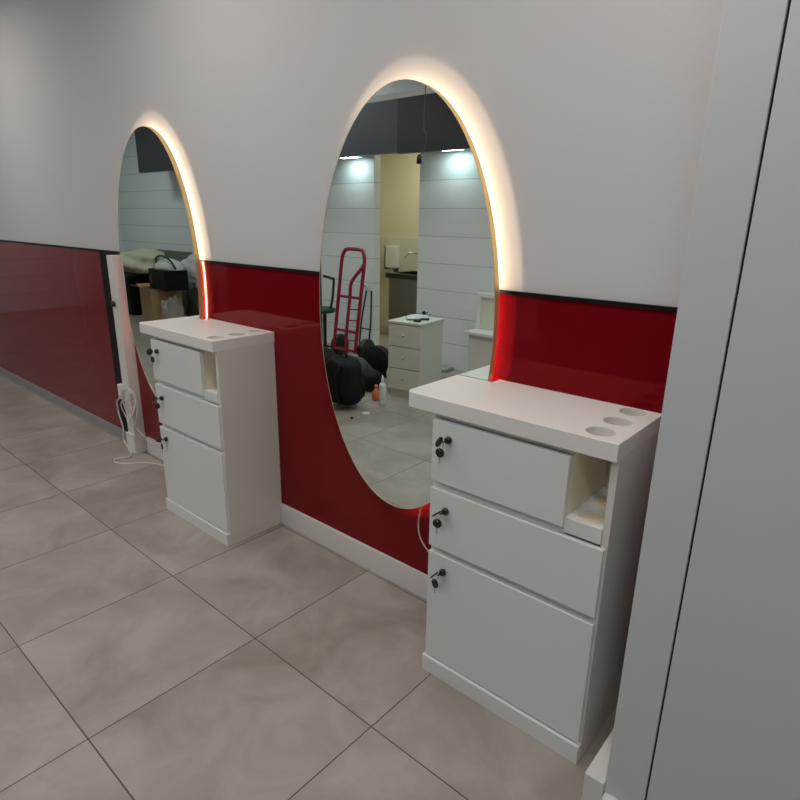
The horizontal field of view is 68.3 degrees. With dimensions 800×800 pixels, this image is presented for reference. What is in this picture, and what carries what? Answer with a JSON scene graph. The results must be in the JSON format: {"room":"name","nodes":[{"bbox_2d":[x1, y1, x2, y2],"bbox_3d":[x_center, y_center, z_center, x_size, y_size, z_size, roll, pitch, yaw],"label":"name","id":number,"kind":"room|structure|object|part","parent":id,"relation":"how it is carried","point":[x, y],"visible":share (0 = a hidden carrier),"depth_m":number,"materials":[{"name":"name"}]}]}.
{"room":"service shop","nodes":[
{"label":"service shop","id":0,"kind":"room"},
{"bbox_2d":[0,374,616,799],"bbox_3d":[-4.093,0.725,2.728,12.600,0.100,5.300,15,22,39],"label":"floor","id":1,"kind":"structure","parent":0,"point":[144,655],"depth_m":2.08,"materials":[{"name":"tile"}]},
{"bbox_2d":[106,255,147,453],"bbox_3d":[-1.747,-0.269,3.764,0.110,1.272,0.089,15,22,39],"label":"wall post","id":2,"kind":"object","parent":1,"relation":"on","point":[136,442],"visible":0.95,"depth_m":3.73,"materials":[{"name":"white"}]},
{"bbox_2d":[113,383,163,465],"bbox_3d":[-1.698,0.162,3.720,0.537,0.474,0.193,12,20,32],"label":"power cable","id":3,"kind":"object","parent":1,"relation":"on","point":[121,390],"visible":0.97,"depth_m":3.77,"materials":[{"name":"white plastic"}]},
{"bbox_2d":[139,317,281,546],"bbox_3d":[-0.973,0.126,2.986,0.678,0.993,0.376,15,22,39],"label":"base cabinet","id":4,"kind":"object","parent":1,"relation":"on","point":[216,397],"visible":1,"depth_m":2.81,"materials":[{"name":"white laminate"}]},
{"bbox_3d":[-1.057,-0.161,2.802,0.448,0.203,0.018,15,22,39],"label":"drawer","id":5,"kind":"part","parent":4,"relation":"part of","materials":[{"name":"white laminate"}]},
{"bbox_3d":[-1.017,0.070,2.833,0.564,0.205,0.018,15,22,39],"label":"drawer","id":6,"kind":"part","parent":4,"relation":"part of","materials":[{"name":"white laminate"}]},
{"bbox_3d":[-1.022,0.381,2.928,0.564,0.402,0.018,15,22,39],"label":"door","id":7,"kind":"part","parent":4,"relation":"part of","materials":[{"name":"white plastic"}]},
{"bbox_2d":[139,317,273,351],"bbox_3d":[-0.951,-0.331,2.864,0.678,0.048,0.331,15,22,39],"label":"countertop","id":8,"kind":"structure","parent":4,"relation":"on","point":[211,335],"depth_m":2.75,"materials":[{"name":"white laminate"}]},
{"bbox_2d":[204,387,218,403],"bbox_3d":[-0.766,-0.041,2.751,0.104,0.044,0.260,15,22,39],"label":"niche shelf","id":9,"kind":"object","parent":4,"relation":"attached to","point":[212,395],"depth_m":2.67,"materials":[{"name":"white plastic"}]},
{"bbox_3d":[-0.706,0.210,2.807,0.018,0.945,0.305,15,22,39],"label":"panel","id":10,"kind":"part","parent":4,"relation":"part of","materials":[{"name":"white plastic"}]},
{"bbox_2d":[409,375,660,764],"bbox_3d":[0.358,0.484,1.883,0.678,0.993,0.376,15,22,39],"label":"base cabinet","id":11,"kind":"object","parent":1,"relation":"on","point":[539,497],"visible":1,"depth_m":1.71,"materials":[{"name":"white plastic"}]},
{"bbox_3d":[0.274,0.197,1.700,0.448,0.203,0.018,15,22,39],"label":"drawer","id":12,"kind":"part","parent":11,"relation":"part of","materials":[{"name":"white plastic"}]},
{"bbox_3d":[0.309,0.739,1.825,0.564,0.402,0.018,15,22,39],"label":"door","id":13,"kind":"part","parent":11,"relation":"part of","materials":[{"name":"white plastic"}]},
{"bbox_3d":[0.314,0.428,1.730,0.564,0.205,0.018,15,22,39],"label":"drawer","id":14,"kind":"part","parent":11,"relation":"part of","materials":[{"name":"white plastic"}]},
{"bbox_2d":[409,375,660,462],"bbox_3d":[0.380,0.028,1.762,0.678,0.048,0.331,15,22,39],"label":"countertop","id":15,"kind":"structure","parent":11,"relation":"on","point":[603,430],"depth_m":1.66,"materials":[{"name":"white laminate"}]},
{"bbox_2d":[563,487,607,544],"bbox_3d":[0.565,0.317,1.648,0.104,0.044,0.260,15,22,39],"label":"niche shelf","id":16,"kind":"object","parent":11,"relation":"attached to","point":[584,520],"depth_m":1.58,"materials":[{"name":"white laminate"}]},
{"bbox_3d":[0.625,0.568,1.705,0.018,0.945,0.305,15,22,39],"label":"panel","id":17,"kind":"part","parent":11,"relation":"part of","materials":[{"name":"white plastic"}]},
{"bbox_2d":[0,0,724,306],"bbox_3d":[-2.361,-1.304,4.159,12.600,3.000,0.100,15,22,39],"label":"wall","id":18,"kind":"structure","parent":0,"point":[584,120],"depth_m":2.16,"materials":[{"name":"grey paint"}]},
{"bbox_2d":[0,241,121,428],"bbox_3d":[-3.228,-0.690,5.049,3.430,1.280,0.006,15,22,39],"label":"wall panel","id":19,"kind":"object","parent":18,"relation":"attached to","point":[55,335],"visible":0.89,"depth_m":4.52,"materials":[{"name":"red glass"}]},
{"bbox_2d":[0,367,126,440],"bbox_3d":[-3.162,-0.088,5.152,3.645,0.070,0.012,15,22,39],"label":"baseboard","id":20,"kind":"structure","parent":18,"relation":"attached to","point":[98,421],"depth_m":4.73,"materials":[{"name":"grey"}]},
{"bbox_2d":[99,252,127,431],"bbox_3d":[-1.857,-0.320,3.910,0.210,1.280,0.012,15,22,39],"label":"strip","id":21,"kind":"object","parent":18,"relation":"attached to","point":[103,259],"visible":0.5,"depth_m":3.90,"materials":[{"name":"black metal"}]},
{"bbox_2d":[115,253,145,432],"bbox_3d":[-1.724,-0.285,3.803,0.140,1.280,0.006,15,22,39],"label":"wall panel","id":22,"kind":"object","parent":18,"relation":"attached to","point":[115,253],"visible":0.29,"depth_m":3.81,"materials":[{"name":"red glass"}]},
{"bbox_2d":[146,436,427,599],"bbox_3d":[-0.432,0.627,2.883,3.287,0.112,0.014,15,22,39],"label":"baseboard","id":23,"kind":"structure","parent":18,"relation":"attached to","point":[413,580],"depth_m":2.69,"materials":[{"name":"white"}]},
{"bbox_2d":[0,240,677,311],"bbox_3d":[-1.841,-0.936,3.717,7.087,0.012,0.012,15,22,39],"label":"cap","id":24,"kind":"object","parent":18,"relation":"attached to","point":[508,292],"visible":0.44,"depth_m":1.85,"materials":[{"name":"black"}]},
{"bbox_2d":[136,262,676,574],"bbox_3d":[-0.424,0.065,2.727,3.307,1.280,0.006,15,22,39],"label":"wall panel","id":25,"kind":"object","parent":18,"relation":"attached to","point":[619,355],"visible":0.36,"depth_m":2.56,"materials":[{"name":"red glass"}]},
{"bbox_2d":[118,126,203,395],"bbox_3d":[-1.346,-0.681,3.313,0.847,1.562,0.042,15,22,39],"label":"oval mirror","id":26,"kind":"object","parent":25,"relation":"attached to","point":[161,269],"visible":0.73,"depth_m":3.20,"materials":[{"name":"clear glass"}]},
{"bbox_2d":[319,79,498,508],"bbox_3d":[-0.001,-0.319,2.199,0.847,1.562,0.042,15,22,39],"label":"oval mirror","id":27,"kind":"object","parent":18,"relation":"attached to","point":[409,279],"visible":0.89,"depth_m":2.12,"materials":[{"name":"clear glass"}]},
{"bbox_2d":[418,507,428,552],"bbox_3d":[0.198,0.583,2.280,0.349,0.274,0.016,15,22,39],"label":"cable","id":28,"kind":"object","parent":27,"relation":"attached to","point":[421,507],"visible":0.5,"depth_m":2.38,"materials":[{"name":"white plastic"}]},
{"bbox_2d":[603,0,790,799],"bbox_3d":[0.736,-0.367,1.256,0.102,3.000,0.432,15,22,39],"label":"door frame","id":29,"kind":"structure","parent":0,"point":[751,31],"depth_m":1.17,"materials":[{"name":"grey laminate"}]},
{"bbox_2d":[581,728,613,799],"bbox_3d":[0.587,1.020,1.650,0.052,0.112,0.240,15,22,39],"label":"baseboard","id":30,"kind":"structure","parent":29,"relation":"attached to","point":[595,775],"depth_m":1.57,"materials":[{"name":"white"}]},
{"bbox_2d":[601,792,617,799],"bbox_3d":[0.543,1.069,1.531,0.043,0.085,0.026,15,22,39],"label":"baseboard","id":31,"kind":"structure","parent":29,"relation":"attached to","point":[606,796],"depth_m":1.52,"materials":[{"name":"white"}]},
{"bbox_2d":[647,0,799,799],"bbox_3d":[1.332,-0.133,0.521,1.810,3.000,0.052,15,22,39],"label":"door","id":32,"kind":"structure","parent":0,"point":[729,729],"depth_m":1.18,"materials":[{"name":"grey laminate"}]}
]}

